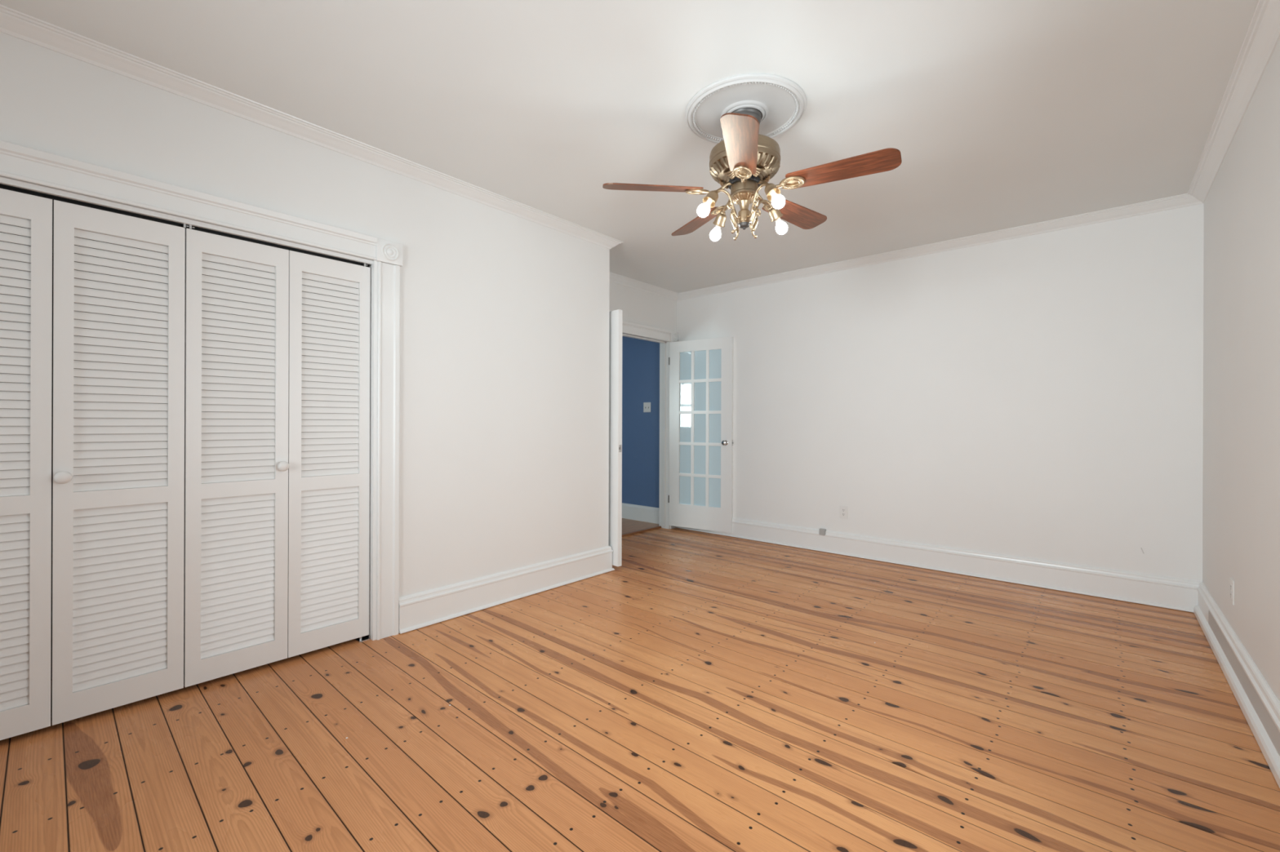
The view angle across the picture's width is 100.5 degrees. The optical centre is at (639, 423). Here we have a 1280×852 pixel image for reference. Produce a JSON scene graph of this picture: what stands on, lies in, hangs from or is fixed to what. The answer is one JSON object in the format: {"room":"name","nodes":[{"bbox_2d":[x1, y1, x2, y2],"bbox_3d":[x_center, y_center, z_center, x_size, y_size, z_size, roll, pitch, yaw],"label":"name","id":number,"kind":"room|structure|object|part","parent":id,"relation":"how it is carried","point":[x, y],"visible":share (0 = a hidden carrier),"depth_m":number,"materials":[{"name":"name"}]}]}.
{"room":"empty bedroom","nodes":[
{"label":"empty bedroom","id":0,"kind":"room"},
{"bbox_2d":[0,31,609,597],"bbox_3d":[-1.936,-0.133,2.463,0.100,2.693,5.023,0,0,41],"label":"wall","id":1,"kind":"structure","parent":0,"point":[504,402],"depth_m":3.25,"materials":[{"name":"white paint"}]},
{"bbox_2d":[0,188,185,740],"bbox_3d":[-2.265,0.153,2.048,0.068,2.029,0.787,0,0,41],"label":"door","id":2,"kind":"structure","parent":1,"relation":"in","point":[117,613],"depth_m":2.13,"materials":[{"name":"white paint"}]},
{"bbox_3d":[-2.408,0.152,1.912,0.030,2.029,0.394,0,0,41],"label":"panel","id":3,"kind":"part","parent":2,"relation":"part of","materials":[{"name":"white paint"}]},
{"bbox_3d":[-2.235,0.210,2.061,0.038,0.049,0.049,0,0,41],"label":"knob","id":4,"kind":"part","parent":2,"relation":"part of","materials":[{"name":"white paint"}]},
{"bbox_3d":[-2.149,0.153,2.211,0.030,2.029,0.390,0,0,41],"label":"panel","id":5,"kind":"part","parent":2,"relation":"part of","materials":[{"name":"white paint"}]},
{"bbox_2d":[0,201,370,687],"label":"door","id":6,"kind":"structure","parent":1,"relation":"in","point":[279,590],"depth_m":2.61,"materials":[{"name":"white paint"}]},
{"bbox_3d":[-1.890,0.154,2.510,0.030,2.029,0.393,0,0,41],"label":"panel","id":7,"kind":"part","parent":6,"relation":"part of","materials":[{"name":"white paint"}]},
{"bbox_3d":[-1.753,0.212,2.616,0.038,0.049,0.049,0,0,41],"label":"knob","id":8,"kind":"part","parent":6,"relation":"part of","materials":[{"name":"white paint"}]},
{"bbox_3d":[-1.632,0.155,2.806,0.030,2.029,0.387,0,0,41],"label":"panel","id":9,"kind":"part","parent":6,"relation":"part of","materials":[{"name":"white paint"}]},
{"bbox_2d":[0,183,371,267],"bbox_3d":[-2.022,-0.884,2.356,0.034,0.042,1.591,0,0,41],"label":"closet track","id":10,"kind":"object","parent":1,"relation":"attached to","point":[53,197],"visible":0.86,"depth_m":2.32,"materials":[{"name":"black metal"}]},
{"bbox_2d":[0,140,402,640],"bbox_3d":[-2.015,0.088,2.347,0.133,2.211,1.891,0,0,41],"label":"door frame","id":11,"kind":"structure","parent":1,"relation":"attached to","point":[21,166],"depth_m":2.81,"materials":[{"name":"white paint"}]},
{"bbox_3d":[-1.974,-0.957,2.315,0.032,0.122,1.607,0,0,41],"label":"head casing","id":12,"kind":"part","parent":11,"relation":"part of","materials":[{"name":"white paint"}]},
{"bbox_3d":[-1.408,0.153,2.979,0.022,2.085,0.118,0,0,41],"label":"casing","id":13,"kind":"part","parent":11,"relation":"part of","materials":[{"name":"white paint"}]},
{"bbox_2d":[0,4,622,248],"bbox_3d":[-1.798,-1.449,2.480,0.080,0.060,4.983,0,0,41],"label":"crown molding","id":14,"kind":"structure","parent":1,"relation":"attached to","point":[13,23],"depth_m":2.47,"materials":[{"name":"white paint"}]},
{"bbox_2d":[399,546,614,633],"bbox_3d":[-0.793,1.095,3.681,0.036,0.196,1.751,0,0,41],"label":"baseboard","id":15,"kind":"structure","parent":1,"relation":"attached to","point":[425,608],"depth_m":3.50,"materials":[{"name":"white paint"}]},
{"bbox_2d":[608,309,622,566],"bbox_3d":[-0.416,0.120,4.581,0.046,2.073,0.776,0,0,-42],"label":"door","id":16,"kind":"structure","parent":1,"relation":"in","point":[615,542],"depth_m":4.32,"materials":[{"name":"white paint"}]},
{"bbox_2d":[0,0,1258,293],"bbox_3d":[-0.201,-1.524,2.241,4.464,0.100,6.956,0,0,41],"label":"ceiling","id":17,"kind":"structure","parent":0,"point":[999,114],"depth_m":2.35,"materials":[{"name":"white paint"}]},
{"bbox_2d":[684,73,806,143],"bbox_3d":[0.495,-1.457,2.517,0.562,0.028,0.562,0,0,41],"label":"ceiling medallion","id":18,"kind":"object","parent":17,"relation":"attached to","point":[781,102],"visible":0.86,"depth_m":2.43,"materials":[{"name":"white paint"}]},
{"bbox_2d":[602,107,902,241],"bbox_3d":[0.532,-1.168,2.525,1.278,0.564,1.269,0,0,41],"label":"ceiling fan","id":19,"kind":"object","parent":18,"relation":"hanging from","point":[744,162],"visible":1,"depth_m":2.42,"materials":[{"name":"brown wood"}]},
{"bbox_3d":[0.059,-1.093,2.476,0.463,0.006,0.142,0,14,-5],"label":"fan blade","id":20,"kind":"part","parent":19,"relation":"part of","materials":[{"name":"brown wood"}]},
{"bbox_3d":[0.321,-1.102,2.918,0.142,0.006,0.463,-15,7,-22],"label":"fan blade","id":21,"kind":"part","parent":19,"relation":"part of","materials":[{"name":"brown wood"}]},
{"bbox_3d":[0.300,-0.986,2.416,0.089,0.107,0.057,0,0,-28],"label":"light bulb","id":22,"kind":"part","parent":19,"relation":"part of","materials":[{"name":"white glass"}]},
{"bbox_3d":[0.392,-0.986,2.709,0.057,0.107,0.089,0,0,-28],"label":"light bulb","id":23,"kind":"part","parent":19,"relation":"part of","materials":[{"name":"white glass"}]},
{"bbox_3d":[0.406,-1.019,2.471,0.151,0.122,0.012,0,0,-28],"label":"light arm","id":24,"kind":"part","parent":19,"relation":"part of","materials":[{"name":"gold metal"}]},
{"bbox_3d":[0.447,-1.019,2.605,0.012,0.122,0.151,0,0,-28],"label":"light arm","id":25,"kind":"part","parent":19,"relation":"part of","materials":[{"name":"gold metal"}]},
{"bbox_3d":[0.398,-1.086,2.091,0.142,0.006,0.463,13,4,12],"label":"fan blade","id":26,"kind":"part","parent":19,"relation":"part of","materials":[{"name":"brown wood"}]},
{"bbox_3d":[0.493,-0.994,2.517,0.058,0.104,0.058,0,0,41],"label":"light stem","id":27,"kind":"part","parent":19,"relation":"part of","materials":[{"name":"gold metal"}]},
{"bbox_3d":[0.493,-1.055,2.517,0.126,0.022,0.126,0,0,41],"label":"fitter plate","id":28,"kind":"part","parent":19,"relation":"part of","materials":[{"name":"gold metal"}]},
{"bbox_3d":[0.539,-1.019,2.429,0.012,0.122,0.151,0,0,-28],"label":"light arm","id":29,"kind":"part","parent":19,"relation":"part of","materials":[{"name":"gold metal"}]},
{"bbox_3d":[0.581,-1.019,2.563,0.151,0.122,0.012,0,0,-28],"label":"light arm","id":30,"kind":"part","parent":19,"relation":"part of","materials":[{"name":"gold metal"}]},
{"bbox_3d":[0.594,-0.985,2.324,0.057,0.107,0.089,0,0,-28],"label":"light bulb","id":31,"kind":"part","parent":19,"relation":"part of","materials":[{"name":"white glass"}]},
{"bbox_3d":[0.686,-0.985,2.618,0.089,0.107,0.057,0,0,-28],"label":"light bulb","id":32,"kind":"part","parent":19,"relation":"part of","materials":[{"name":"white glass"}]},
{"bbox_3d":[0.821,-1.100,2.805,0.463,0.006,0.142,-1,-12,-41],"label":"fan blade","id":33,"kind":"part","parent":19,"relation":"part of","materials":[{"name":"brown wood"}]},
{"bbox_3d":[0.869,-1.090,2.294,0.463,0.006,0.142,1,-12,31],"label":"fan blade","id":34,"kind":"part","parent":19,"relation":"part of","materials":[{"name":"brown wood"}]},
{"bbox_2d":[0,528,1279,851],"bbox_3d":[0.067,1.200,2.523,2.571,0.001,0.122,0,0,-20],"label":"floor","id":35,"kind":"structure","parent":0,"point":[702,691],"depth_m":2.04,"materials":[{"name":"brown wood"}]},
{"bbox_2d":[355,635,369,642],"bbox_3d":[-1.529,1.182,2.936,0.050,0.025,0.056,0,0,41],"label":"bracket","id":36,"kind":"object","parent":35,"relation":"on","point":[367,637],"visible":0.93,"depth_m":2.93,"materials":[{"name":"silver metal"}]},
{"bbox_2d":[622,518,658,533],"bbox_3d":[-1.942,1.194,5.108,1.970,0.038,4.815,0,0,41],"label":"floor","id":37,"kind":"structure","parent":0,"point":[628,525],"depth_m":6.16,"materials":[{"name":"brown wood"}]},
{"bbox_2d":[622,525,661,537],"bbox_3d":[-0.270,1.189,5.543,0.045,0.020,1.520,0,0,41],"label":"threshold","id":38,"kind":"object","parent":37,"relation":"on","point":[656,526],"visible":0.45,"depth_m":5.85,"materials":[{"name":"brown wood"}]},
{"bbox_2d":[608,281,676,332],"bbox_3d":[-0.212,-0.127,5.506,0.120,2.693,2.033,0,0,41],"label":"wall","id":39,"kind":"structure","parent":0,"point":[637,306],"depth_m":5.70,"materials":[{"name":"white paint"}]},
{"bbox_2d":[622,203,1204,582],"bbox_3d":[1.334,-0.122,5.404,6.284,2.693,0.161,0,0,41],"label":"wall","id":40,"kind":"structure","parent":0,"point":[1040,396],"depth_m":4.17,"materials":[{"name":"white paint"}]},
{"bbox_2d":[622,502,658,524],"bbox_3d":[-0.405,1.088,6.789,1.848,0.185,0.020,0,0,41],"label":"baseboard","id":41,"kind":"structure","parent":40,"relation":"attached to","point":[633,512],"depth_m":6.42,"materials":[{"name":"white paint"}]},
{"bbox_2d":[609,271,678,300],"bbox_3d":[-0.138,-1.444,5.433,0.080,0.060,1.813,0,0,41],"label":"crown molding","id":42,"kind":"structure","parent":40,"relation":"attached to","point":[614,277],"depth_m":5.62,"materials":[{"name":"white paint"}]},
{"bbox_2d":[643,402,650,412],"bbox_3d":[0.082,-0.189,6.373,0.112,0.118,0.016,0,0,41],"label":"light switch","id":43,"kind":"object","parent":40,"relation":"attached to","point":[646,406],"visible":1,"depth_m":6.38,"materials":[{"name":"white plastic"}]},
{"bbox_2d":[622,320,678,528],"bbox_3d":[-0.210,0.078,5.494,0.168,2.243,1.816,0,0,41],"label":"door frame","id":44,"kind":"structure","parent":40,"relation":"attached to","point":[631,330],"depth_m":6.06,"materials":[{"name":"white paint"}]},
{"bbox_3d":[-0.156,-0.983,5.450,0.032,0.122,1.532,0,0,41],"label":"head casing","id":45,"kind":"part","parent":44,"relation":"part of","materials":[{"name":"white paint"}]},
{"bbox_2d":[668,337,733,533],"bbox_3d":[0.644,0.124,5.811,0.776,2.073,0.101,0,0,33],"label":"door","id":46,"kind":"structure","parent":40,"relation":"in","point":[700,496],"depth_m":5.82,"materials":[{"name":"white paint"}]},
{"bbox_3d":[0.507,0.749,5.935,0.155,0.320,0.004,0,0,33],"label":"glass pane","id":47,"kind":"part","parent":46,"relation":"part of","materials":[{"name":"clear glass"}]},
{"bbox_3d":[0.509,0.056,5.935,0.155,0.320,0.004,0,0,33],"label":"glass pane","id":48,"kind":"part","parent":46,"relation":"part of","materials":[{"name":"glass"}]},
{"bbox_3d":[0.508,0.402,5.935,0.155,0.320,0.004,0,0,33],"label":"glass pane","id":49,"kind":"part","parent":46,"relation":"part of","materials":[{"name":"clear glass"}]},
{"bbox_3d":[0.511,-0.637,5.935,0.155,0.320,0.004,0,0,33],"label":"glass pane","id":50,"kind":"part","parent":46,"relation":"part of","materials":[{"name":"clear glass"}]},
{"bbox_3d":[0.510,-0.291,5.935,0.155,0.320,0.004,0,0,33],"label":"glass pane","id":51,"kind":"part","parent":46,"relation":"part of","materials":[{"name":"glass"}]},
{"bbox_3d":[0.659,0.749,5.837,0.155,0.320,0.004,0,0,33],"label":"glass pane","id":52,"kind":"part","parent":46,"relation":"part of","materials":[{"name":"blue"}]},
{"bbox_3d":[0.662,-0.290,5.837,0.155,0.320,0.004,0,0,33],"label":"glass pane","id":53,"kind":"part","parent":46,"relation":"part of","materials":[{"name":"blue"}]},
{"bbox_3d":[0.661,0.056,5.837,0.155,0.320,0.004,0,0,33],"label":"glass pane","id":54,"kind":"part","parent":46,"relation":"part of","materials":[{"name":"blue"}]},
{"bbox_3d":[0.660,0.403,5.837,0.155,0.320,0.004,0,0,33],"label":"glass pane","id":55,"kind":"part","parent":46,"relation":"part of","materials":[{"name":"blue"}]},
{"bbox_3d":[0.663,-0.637,5.837,0.155,0.320,0.004,0,0,33],"label":"glass pane","id":56,"kind":"part","parent":46,"relation":"part of","materials":[{"name":"blue"}]},
{"bbox_3d":[0.811,0.750,5.739,0.155,0.320,0.004,0,0,33],"label":"glass pane","id":57,"kind":"part","parent":46,"relation":"part of","materials":[{"name":"blue"}]},
{"bbox_3d":[0.815,-0.290,5.739,0.155,0.320,0.004,0,0,33],"label":"glass pane","id":58,"kind":"part","parent":46,"relation":"part of","materials":[{"name":"blue"}]},
{"bbox_3d":[0.813,0.057,5.739,0.155,0.320,0.004,0,0,33],"label":"glass pane","id":59,"kind":"part","parent":46,"relation":"part of","materials":[{"name":"blue"}]},
{"bbox_3d":[0.812,0.403,5.739,0.155,0.320,0.004,0,0,33],"label":"glass pane","id":60,"kind":"part","parent":46,"relation":"part of","materials":[{"name":"blue"}]},
{"bbox_3d":[0.816,-0.636,5.739,0.155,0.320,0.004,0,0,33],"label":"glass pane","id":61,"kind":"part","parent":46,"relation":"part of","materials":[{"name":"blue"}]},
{"bbox_3d":[0.894,0.209,5.627,0.056,0.056,0.061,0,0,33],"label":"knob","id":62,"kind":"part","parent":46,"relation":"part of","materials":[{"name":"silver metal"}]},
{"bbox_2d":[818,528,826,535],"bbox_3d":[1.714,1.022,4.995,0.058,0.060,0.037,0,0,41],"label":"junction box","id":63,"kind":"object","parent":40,"relation":"attached to","point":[821,531],"visible":1,"depth_m":4.98,"materials":[{"name":"grey paint"}]},
{"bbox_3d":[1.703,1.022,4.982,0.050,0.052,0.004,0,0,41],"label":"box lid","id":64,"kind":"part","parent":63,"relation":"part of","materials":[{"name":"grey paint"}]},
{"bbox_2d":[839,505,848,519],"bbox_3d":[1.867,0.818,4.881,0.074,0.118,0.007,0,0,41],"label":"wall outlet","id":65,"kind":"object","parent":40,"relation":"attached to","point":[843,512],"visible":1,"depth_m":4.88,"materials":[{"name":"white plastic"}]},
{"bbox_2d":[675,517,1200,612],"bbox_3d":[1.998,1.105,4.748,4.176,0.196,0.036,0,0,41],"label":"baseboard","id":66,"kind":"structure","parent":40,"relation":"attached to","point":[1180,594],"depth_m":4.11,"materials":[{"name":"white paint"}]},
{"bbox_2d":[676,193,1202,301],"bbox_3d":[1.984,-1.436,4.738,4.196,0.060,0.080,0,0,41],"label":"crown molding","id":67,"kind":"structure","parent":40,"relation":"attached to","point":[1183,200],"depth_m":4.19,"materials":[{"name":"white paint"}]},
{"bbox_2d":[1202,39,1279,702],"bbox_3d":[1.396,-0.122,0.773,0.120,2.693,6.836,0,0,41],"label":"wall","id":68,"kind":"structure","parent":0,"point":[1241,479],"depth_m":2.38,"materials":[{"name":"white paint"}]},
{"bbox_2d":[1230,577,1234,604],"bbox_3d":[2.903,0.825,2.610,0.007,0.118,0.074,0,0,41],"label":"wall outlet","id":69,"kind":"object","parent":68,"relation":"attached to","point":[1232,581],"visible":1,"depth_m":2.60,"materials":[{"name":"white plastic"}]},
{"bbox_2d":[1187,0,1279,203],"bbox_3d":[1.364,-1.438,0.883,0.080,0.060,6.716,0,0,41],"label":"crown molding","id":70,"kind":"structure","parent":68,"relation":"attached to","point":[1261,39],"depth_m":2.29,"materials":[{"name":"white paint"}]},
{"bbox_2d":[1193,582,1279,788],"bbox_3d":[1.370,1.103,0.871,0.042,0.196,6.716,0,0,41],"label":"baseboard","id":71,"kind":"structure","parent":68,"relation":"attached to","point":[1260,706],"depth_m":2.27,"materials":[{"name":"white paint"}]}
]}

